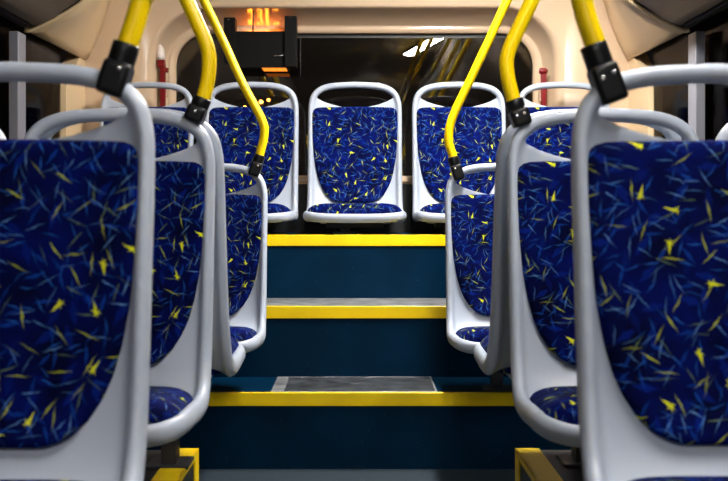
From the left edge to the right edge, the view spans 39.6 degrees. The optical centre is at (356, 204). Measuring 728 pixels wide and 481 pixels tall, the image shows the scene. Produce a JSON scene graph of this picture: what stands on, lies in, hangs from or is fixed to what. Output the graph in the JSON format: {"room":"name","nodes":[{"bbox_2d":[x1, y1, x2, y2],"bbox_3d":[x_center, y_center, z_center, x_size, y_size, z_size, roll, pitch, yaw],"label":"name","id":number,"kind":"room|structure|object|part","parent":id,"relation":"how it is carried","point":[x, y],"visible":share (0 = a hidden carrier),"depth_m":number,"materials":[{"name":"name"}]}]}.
{"room":"vehicle interior","nodes":[
{"label":"vehicle interior","id":0,"kind":"room"},
{"bbox_2d":[24,0,110,59],"bbox_3d":[-0.968,-0.988,4.175,0.542,0.689,0.850,0,0,0],"label":"wall","id":1,"kind":"structure","parent":0,"point":[77,33],"depth_m":4.14,"materials":[{"name":"beige plastic"}]},
{"bbox_2d":[60,52,84,137],"bbox_3d":[-1.254,-0.120,4.525,0.062,1.200,0.550,0,0,0],"label":"wall","id":2,"kind":"structure","parent":0,"point":[72,97],"depth_m":4.38,"materials":[{"name":"beige plastic"}]},
{"bbox_2d":[267,232,445,297],"bbox_3d":[0.000,0.270,4.407,2.480,0.304,0.786,0,0,0],"label":"step","id":3,"kind":"structure","parent":0,"point":[299,264],"depth_m":4.02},
{"bbox_2d":[100,82,193,157],"bbox_3d":[-0.922,-0.211,4.236,0.424,0.664,0.464,0,0,0],"label":"passenger seat","id":4,"kind":"object","parent":3,"relation":"on","point":[169,139],"visible":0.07,"depth_m":4.42,"materials":[{"name":"grey plastic"}]},
{"bbox_2d":[205,82,298,227],"bbox_3d":[-0.462,-0.211,4.236,0.424,0.664,0.464,0,0,0],"label":"passenger seat","id":5,"kind":"object","parent":3,"relation":"on","point":[237,129],"visible":0.57,"depth_m":4.41,"materials":[{"name":"blue fabric"}]},
{"bbox_2d":[268,203,290,213],"bbox_3d":[-0.462,0.025,4.200,0.394,0.066,0.324,0,0,0],"label":"cushion","id":6,"kind":"object","parent":5,"relation":"on","point":[273,208],"depth_m":4.05,"materials":[{"name":"fabric"}]},
{"bbox_2d":[303,82,406,233],"bbox_3d":[-0.009,-0.211,4.236,0.424,0.664,0.464,0,0,0],"label":"passenger seat","id":7,"kind":"object","parent":3,"relation":"on","point":[355,153],"visible":1,"depth_m":4.40,"materials":[{"name":"blue fabric"}]},
{"bbox_2d":[308,203,401,213],"bbox_3d":[-0.009,0.025,4.200,0.394,0.066,0.324,0,0,0],"label":"cushion","id":8,"kind":"object","parent":7,"relation":"on","point":[313,208],"depth_m":4.04,"materials":[{"name":"fabric"}]},
{"bbox_2d":[412,82,505,233],"bbox_3d":[0.447,-0.211,4.236,0.424,0.664,0.464,0,0,0],"label":"passenger seat","id":9,"kind":"object","parent":3,"relation":"on","point":[478,131],"visible":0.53,"depth_m":4.41,"materials":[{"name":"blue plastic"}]},
{"bbox_2d":[420,203,444,213],"bbox_3d":[0.447,0.025,4.200,0.394,0.066,0.324,0,0,0],"label":"cushion","id":10,"kind":"object","parent":9,"relation":"on","point":[425,208],"depth_m":4.05,"materials":[{"name":"fabric"}]},
{"bbox_2d":[520,82,609,158],"bbox_3d":[0.905,-0.211,4.236,0.424,0.664,0.464,0,0,0],"label":"passenger seat","id":11,"kind":"object","parent":3,"relation":"on","point":[555,139],"visible":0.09,"depth_m":4.42,"materials":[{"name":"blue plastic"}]},
{"bbox_2d":[85,0,628,231],"bbox_3d":[0.000,-0.580,4.643,2.472,1.560,0.215,0,0,0],"label":"wall","id":12,"kind":"structure","parent":0,"point":[552,38],"depth_m":4.56,"materials":[{"name":"beige plastic"}]},
{"bbox_2d":[156,44,168,106],"bbox_3d":[-0.887,-0.586,4.612,0.057,0.290,0.066,0,0,0],"label":"hammer","id":13,"kind":"object","parent":12,"relation":"attached to","point":[160,55],"visible":0.81,"depth_m":4.59,"materials":[{"name":"red plastic"}]},
{"bbox_3d":[-0.883,-0.535,4.600,0.024,0.188,0.024,0,0,0],"label":"handle","id":14,"kind":"part","parent":13,"relation":"part of","materials":[{"name":"red plastic"}]},
{"bbox_2d":[224,11,297,70],"bbox_3d":[-0.436,-0.759,4.640,0.334,0.275,0.148,0,0,0],"label":"display","id":15,"kind":"object","parent":12,"relation":"attached to","point":[253,50],"visible":0.91,"depth_m":4.59,"materials":[{"name":"black plastic"}]},
{"bbox_2d":[194,34,506,37],"bbox_3d":[-0.009,-0.795,4.742,1.832,0.023,0.004,0,0,0],"label":"trim","id":16,"kind":"structure","parent":12,"relation":"attached to","point":[212,35],"depth_m":4.74,"materials":[{"name":"black paint"}]},
{"bbox_2d":[298,177,411,181],"bbox_3d":[-0.009,-0.116,4.518,1.837,0.022,0.035,0,0,0],"label":"trim","id":17,"kind":"structure","parent":12,"relation":"attached to","point":[300,179],"depth_m":4.50,"materials":[{"name":"beige plastic"}]},
{"bbox_2d":[538,68,547,105],"bbox_3d":[0.848,-0.524,4.614,0.043,0.201,0.061,0,0,0],"label":"hammer","id":18,"kind":"object","parent":12,"relation":"attached to","point":[542,71],"visible":0.65,"depth_m":4.59,"materials":[{"name":"red plastic"}]},
{"bbox_3d":[0.849,-0.509,4.600,0.024,0.172,0.024,0,0,0],"label":"handle","id":19,"kind":"part","parent":18,"relation":"part of","materials":[{"name":"red plastic"}]},
{"bbox_2d":[199,469,514,480],"bbox_3d":[0.000,0.910,-1.065,2.500,0.060,8.870,0,0,0],"label":"floor","id":20,"kind":"structure","parent":0,"point":[204,474],"depth_m":3.29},
{"bbox_2d":[143,448,198,480],"bbox_3d":[-0.814,0.753,1.401,0.813,0.254,2.403,0,0,0],"label":"platform","id":21,"kind":"object","parent":20,"relation":"on","point":[192,473],"visible":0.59,"depth_m":2.44,"materials":[{"name":"black paint"}]},
{"bbox_2d":[0,129,5,138],"bbox_3d":[-0.931,0.213,1.906,0.424,0.834,0.464,0,0,0],"label":"passenger seat","id":22,"kind":"object","parent":21,"relation":"on","point":[2,136],"visible":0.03,"depth_m":2.11,"materials":[{"name":"grey plastic"}]},
{"bbox_2d":[0,61,154,480],"bbox_3d":[-0.492,0.213,1.223,0.424,0.834,0.464,0,0,0],"label":"passenger seat","id":23,"kind":"object","parent":21,"relation":"on","point":[77,210],"visible":0.99,"depth_m":1.39,"materials":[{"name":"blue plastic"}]},
{"bbox_2d":[0,480,73,480],"bbox_3d":[-0.492,0.364,1.187,0.394,0.066,0.324,0,0,0],"label":"cushion","id":24,"kind":"object","parent":23,"relation":"on","point":[0,480],"depth_m":1.31,"materials":[{"name":"fabric"}]},
{"bbox_2d":[95,0,152,97],"bbox_3d":[-0.513,-0.679,1.431,0.478,1.056,0.047,0,0,0],"label":"pole","id":25,"kind":"object","parent":23,"relation":"attached to","point":[117,70],"visible":0.98,"depth_m":1.42,"materials":[{"name":"yellow metal"}]},
{"bbox_2d":[24,108,214,446],"bbox_3d":[-0.502,0.213,1.906,0.424,0.834,0.464,0,0,0],"label":"passenger seat","id":26,"kind":"object","parent":21,"relation":"on","point":[184,193],"visible":0.33,"depth_m":2.07,"materials":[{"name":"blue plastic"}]},
{"bbox_2d":[148,386,192,424],"bbox_3d":[-0.502,0.364,1.870,0.394,0.066,0.324,0,0,0],"label":"cushion","id":27,"kind":"object","parent":26,"relation":"on","point":[168,405],"depth_m":1.77,"materials":[{"name":"fabric"}]},
{"bbox_2d":[179,0,215,124],"bbox_3d":[-0.523,-0.688,2.114,0.457,1.038,0.047,0,0,0],"label":"pole","id":28,"kind":"object","parent":26,"relation":"attached to","point":[196,111],"visible":1,"depth_m":2.10,"materials":[{"name":"yellow metal"}]},
{"bbox_2d":[40,107,245,469],"bbox_3d":[-0.493,0.210,2.413,0.424,0.840,0.517,0,0,0],"label":"passenger seat","id":29,"kind":"object","parent":21,"relation":"on","point":[228,355],"visible":0.13,"depth_m":2.25,"materials":[{"name":"grey plastic"}]},
{"bbox_2d":[211,336,238,374],"bbox_3d":[-0.493,0.358,2.475,0.394,0.066,0.324,0,0,0],"label":"cushion","id":30,"kind":"object","parent":29,"relation":"on","point":[231,367],"depth_m":2.33,"materials":[{"name":"plastic"}]},
{"bbox_2d":[515,448,583,480],"bbox_3d":[0.814,0.753,1.401,0.813,0.254,2.403,0,0,0],"label":"platform","id":31,"kind":"object","parent":20,"relation":"on","point":[531,464],"visible":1,"depth_m":2.45,"materials":[{"name":"black paint"}]},
{"bbox_2d":[474,109,681,467],"bbox_3d":[0.508,0.210,2.433,0.424,0.840,0.517,0,0,0],"label":"passenger seat","id":32,"kind":"object","parent":31,"relation":"on","point":[492,354],"visible":0.23,"depth_m":2.25,"materials":[{"name":"grey plastic"}]},
{"bbox_2d":[480,335,510,373],"bbox_3d":[0.508,0.358,2.495,0.394,0.066,0.324,0,0,0],"label":"cushion","id":33,"kind":"object","parent":32,"relation":"on","point":[503,364],"depth_m":2.35,"materials":[{"name":"plastic"}]},
{"bbox_2d":[507,108,698,447],"bbox_3d":[0.519,0.213,1.906,0.424,0.834,0.464,0,0,0],"label":"passenger seat","id":34,"kind":"object","parent":31,"relation":"on","point":[539,187],"visible":0.34,"depth_m":2.07,"materials":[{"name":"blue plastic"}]},
{"bbox_2d":[499,0,539,128],"bbox_3d":[0.529,-0.684,2.114,0.464,1.046,0.047,0,0,0],"label":"pole","id":35,"kind":"object","parent":34,"relation":"attached to","point":[519,115],"visible":1,"depth_m":2.10,"materials":[{"name":"yellow metal"}]},
{"bbox_2d":[530,386,578,424],"bbox_3d":[0.519,0.364,1.870,0.394,0.066,0.324,0,0,0],"label":"cushion","id":36,"kind":"object","parent":34,"relation":"on","point":[549,405],"depth_m":1.77,"materials":[{"name":"fabric"}]},
{"bbox_2d":[571,63,727,480],"bbox_3d":[0.513,0.213,1.241,0.424,0.834,0.464,0,0,0],"label":"passenger seat","id":37,"kind":"object","parent":31,"relation":"on","point":[650,213],"visible":1,"depth_m":1.41,"materials":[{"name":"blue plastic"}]},
{"bbox_2d":[571,0,627,106],"bbox_3d":[0.530,-0.674,1.449,0.474,1.065,0.047,0,0,0],"label":"pole","id":38,"kind":"object","parent":37,"relation":"attached to","point":[604,74],"visible":0.98,"depth_m":1.44,"materials":[{"name":"yellow metal"}]},
{"bbox_2d":[630,476,727,480],"bbox_3d":[0.513,0.364,1.205,0.394,0.066,0.324,0,0,0],"label":"cushion","id":39,"kind":"object","parent":37,"relation":"on","point":[632,478],"depth_m":1.32,"materials":[{"name":"fabric"}]},
{"bbox_2d":[715,123,727,139],"bbox_3d":[0.948,0.213,1.906,0.424,0.834,0.464,0,0,0],"label":"passenger seat","id":40,"kind":"object","parent":31,"relation":"on","point":[723,134],"visible":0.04,"depth_m":2.11,"materials":[{"name":"grey plastic"}]},
{"bbox_2d":[146,377,570,468],"bbox_3d":[0.000,0.777,3.537,2.480,0.306,0.346,0,0,0],"label":"step","id":41,"kind":"structure","parent":0,"point":[247,422],"depth_m":3.37,"materials":[{"name":"metal"}]},
{"bbox_2d":[224,163,267,352],"bbox_3d":[-0.520,0.240,3.346,0.424,0.777,0.464,0,0,0],"label":"passenger seat","id":42,"kind":"object","parent":41,"relation":"on","point":[246,209],"visible":0.26,"depth_m":3.51,"materials":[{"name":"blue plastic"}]},
{"bbox_2d":[199,0,268,176],"bbox_3d":[-0.525,-0.592,3.554,0.430,0.989,0.047,0,0,0],"label":"pole","id":43,"kind":"object","parent":42,"relation":"on","point":[256,165],"visible":1,"depth_m":3.54,"materials":[{"name":"yellow metal"}]},
{"bbox_2d":[230,326,256,341],"bbox_3d":[-0.520,0.419,3.310,0.394,0.066,0.324,0,0,0],"label":"cushion","id":44,"kind":"object","parent":42,"relation":"on","point":[240,333],"depth_m":3.18,"materials":[{"name":"fabric"}]},
{"bbox_3d":[-0.010,0.626,3.534,0.560,0.003,0.301,0,0,0],"label":"tread plate","id":45,"kind":"part","parent":41,"relation":"part of","materials":[{"name":"metal"}]},
{"bbox_2d":[445,163,511,391],"bbox_3d":[0.515,0.240,3.346,0.424,0.777,0.464,0,0,0],"label":"passenger seat","id":46,"kind":"object","parent":41,"relation":"on","point":[469,214],"visible":0.41,"depth_m":3.51,"materials":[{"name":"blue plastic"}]},
{"bbox_2d":[456,326,489,341],"bbox_3d":[0.515,0.419,3.310,0.394,0.066,0.324,0,0,0],"label":"cushion","id":47,"kind":"object","parent":46,"relation":"on","point":[463,333],"depth_m":3.17,"materials":[{"name":"fabric"}]},
{"bbox_2d":[444,0,511,180],"bbox_3d":[0.518,-0.586,3.554,0.422,1.003,0.047,0,0,0],"label":"pole","id":48,"kind":"object","parent":46,"relation":"on","point":[456,169],"visible":1,"depth_m":3.54,"materials":[{"name":"yellow metal"}]},
{"bbox_2d":[212,298,507,376],"bbox_3d":[0.000,0.524,3.862,2.480,0.309,0.356,0,0,0],"label":"step","id":49,"kind":"structure","parent":0,"point":[305,337],"depth_m":3.69,"materials":[{"name":"metal"}]},
{"bbox_3d":[0.000,0.371,3.858,0.740,0.003,0.311,0,0,0],"label":"tread plate","id":50,"kind":"part","parent":49,"relation":"part of","materials":[{"name":"metal"}]},
{"bbox_2d":[629,52,653,135],"bbox_3d":[1.254,-0.120,4.525,0.062,1.200,0.550,0,0,0],"label":"wall","id":51,"kind":"structure","parent":0,"point":[640,98],"depth_m":4.39,"materials":[{"name":"beige plastic"}]},
{"bbox_2d":[603,0,689,59],"bbox_3d":[0.968,-0.988,4.175,0.542,0.689,0.850,0,0,0],"label":"ceiling","id":52,"kind":"structure","parent":0,"point":[636,33],"depth_m":4.14,"materials":[{"name":"brown plastic"}]},
{"bbox_3d":[0.000,-1.355,-0.350,1.480,0.050,10.300,0,0,0],"label":"ceiling","id":53,"kind":"structure","parent":0,"visible":0},
{"bbox_2d":[0,0,77,26],"bbox_3d":[-0.937,-1.002,-0.895,0.500,0.685,9.210,0,0,0],"label":"ceiling","id":54,"kind":"structure","parent":53,"relation":"attached to","point":[35,12],"depth_m":3.56,"materials":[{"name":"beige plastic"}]},
{"bbox_2d":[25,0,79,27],"bbox_3d":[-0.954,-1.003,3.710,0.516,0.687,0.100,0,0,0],"label":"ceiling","id":55,"kind":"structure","parent":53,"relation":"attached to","point":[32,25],"depth_m":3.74,"materials":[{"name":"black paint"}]},
{"bbox_2d":[24,0,86,32],"bbox_3d":[-0.962,-0.983,3.740,0.539,0.695,0.017,0,0,0],"label":"trim","id":56,"kind":"structure","parent":53,"relation":"attached to","point":[81,2],"depth_m":3.73,"materials":[{"name":"brown plastic"}]},
{"bbox_2d":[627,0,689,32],"bbox_3d":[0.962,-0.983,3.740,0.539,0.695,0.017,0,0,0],"label":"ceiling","id":57,"kind":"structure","parent":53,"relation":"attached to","point":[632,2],"depth_m":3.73,"materials":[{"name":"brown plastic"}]},
{"bbox_2d":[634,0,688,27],"bbox_3d":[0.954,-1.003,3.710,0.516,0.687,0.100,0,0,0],"label":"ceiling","id":58,"kind":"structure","parent":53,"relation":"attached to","point":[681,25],"depth_m":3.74,"materials":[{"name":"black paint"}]},
{"bbox_2d":[636,0,727,26],"bbox_3d":[0.937,-1.002,-0.895,0.500,0.685,9.210,0,0,0],"label":"ceiling","id":59,"kind":"structure","parent":53,"relation":"attached to","point":[678,12],"depth_m":3.55,"materials":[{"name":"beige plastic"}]},
{"bbox_3d":[-1.260,0.480,-0.350,0.050,0.920,10.300,0,0,0],"label":"wall","id":60,"kind":"structure","parent":0,"visible":0},
{"bbox_2d":[0,16,8,138],"bbox_3d":[-1.250,-0.340,2.855,0.006,0.720,1.530,0,0,0],"label":"window","id":61,"kind":"structure","parent":60,"relation":"in","point":[4,23],"depth_m":3.58,"materials":[{"name":"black glass"}]},
{"bbox_2d":[9,31,25,138],"bbox_3d":[-1.216,-0.293,3.623,0.033,0.646,0.085,0,0,0],"label":"trim","id":62,"kind":"structure","parent":60,"relation":"attached to","point":[17,40],"depth_m":3.58,"materials":[{"name":"silver metal"}]},
{"bbox_2d":[9,20,59,139],"bbox_3d":[-1.250,-0.340,3.935,0.006,0.720,0.630,0,0,0],"label":"window","id":63,"kind":"structure","parent":60,"relation":"in","point":[42,99],"depth_m":3.97,"materials":[{"name":"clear glass"}]},
{"bbox_3d":[1.260,0.480,-0.350,0.050,0.920,10.300,0,0,0],"label":"wall","id":64,"kind":"structure","parent":0,"visible":0},
{"bbox_2d":[654,20,704,139],"bbox_3d":[1.250,-0.340,3.935,0.006,0.720,0.630,0,0,0],"label":"window","id":65,"kind":"structure","parent":64,"relation":"in","point":[672,100],"depth_m":3.98,"materials":[{"name":"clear glass"}]},
{"bbox_2d":[688,31,704,139],"bbox_3d":[1.216,-0.293,3.623,0.033,0.646,0.085,0,0,0],"label":"trim","id":66,"kind":"structure","parent":64,"relation":"attached to","point":[696,40],"depth_m":3.58,"materials":[{"name":"silver metal"}]},
{"bbox_2d":[705,8,727,139],"bbox_3d":[1.250,-0.340,2.855,0.006,0.720,1.530,0,0,0],"label":"window","id":67,"kind":"structure","parent":64,"relation":"in","point":[716,26],"depth_m":3.51,"materials":[{"name":"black glass"}]}
]}

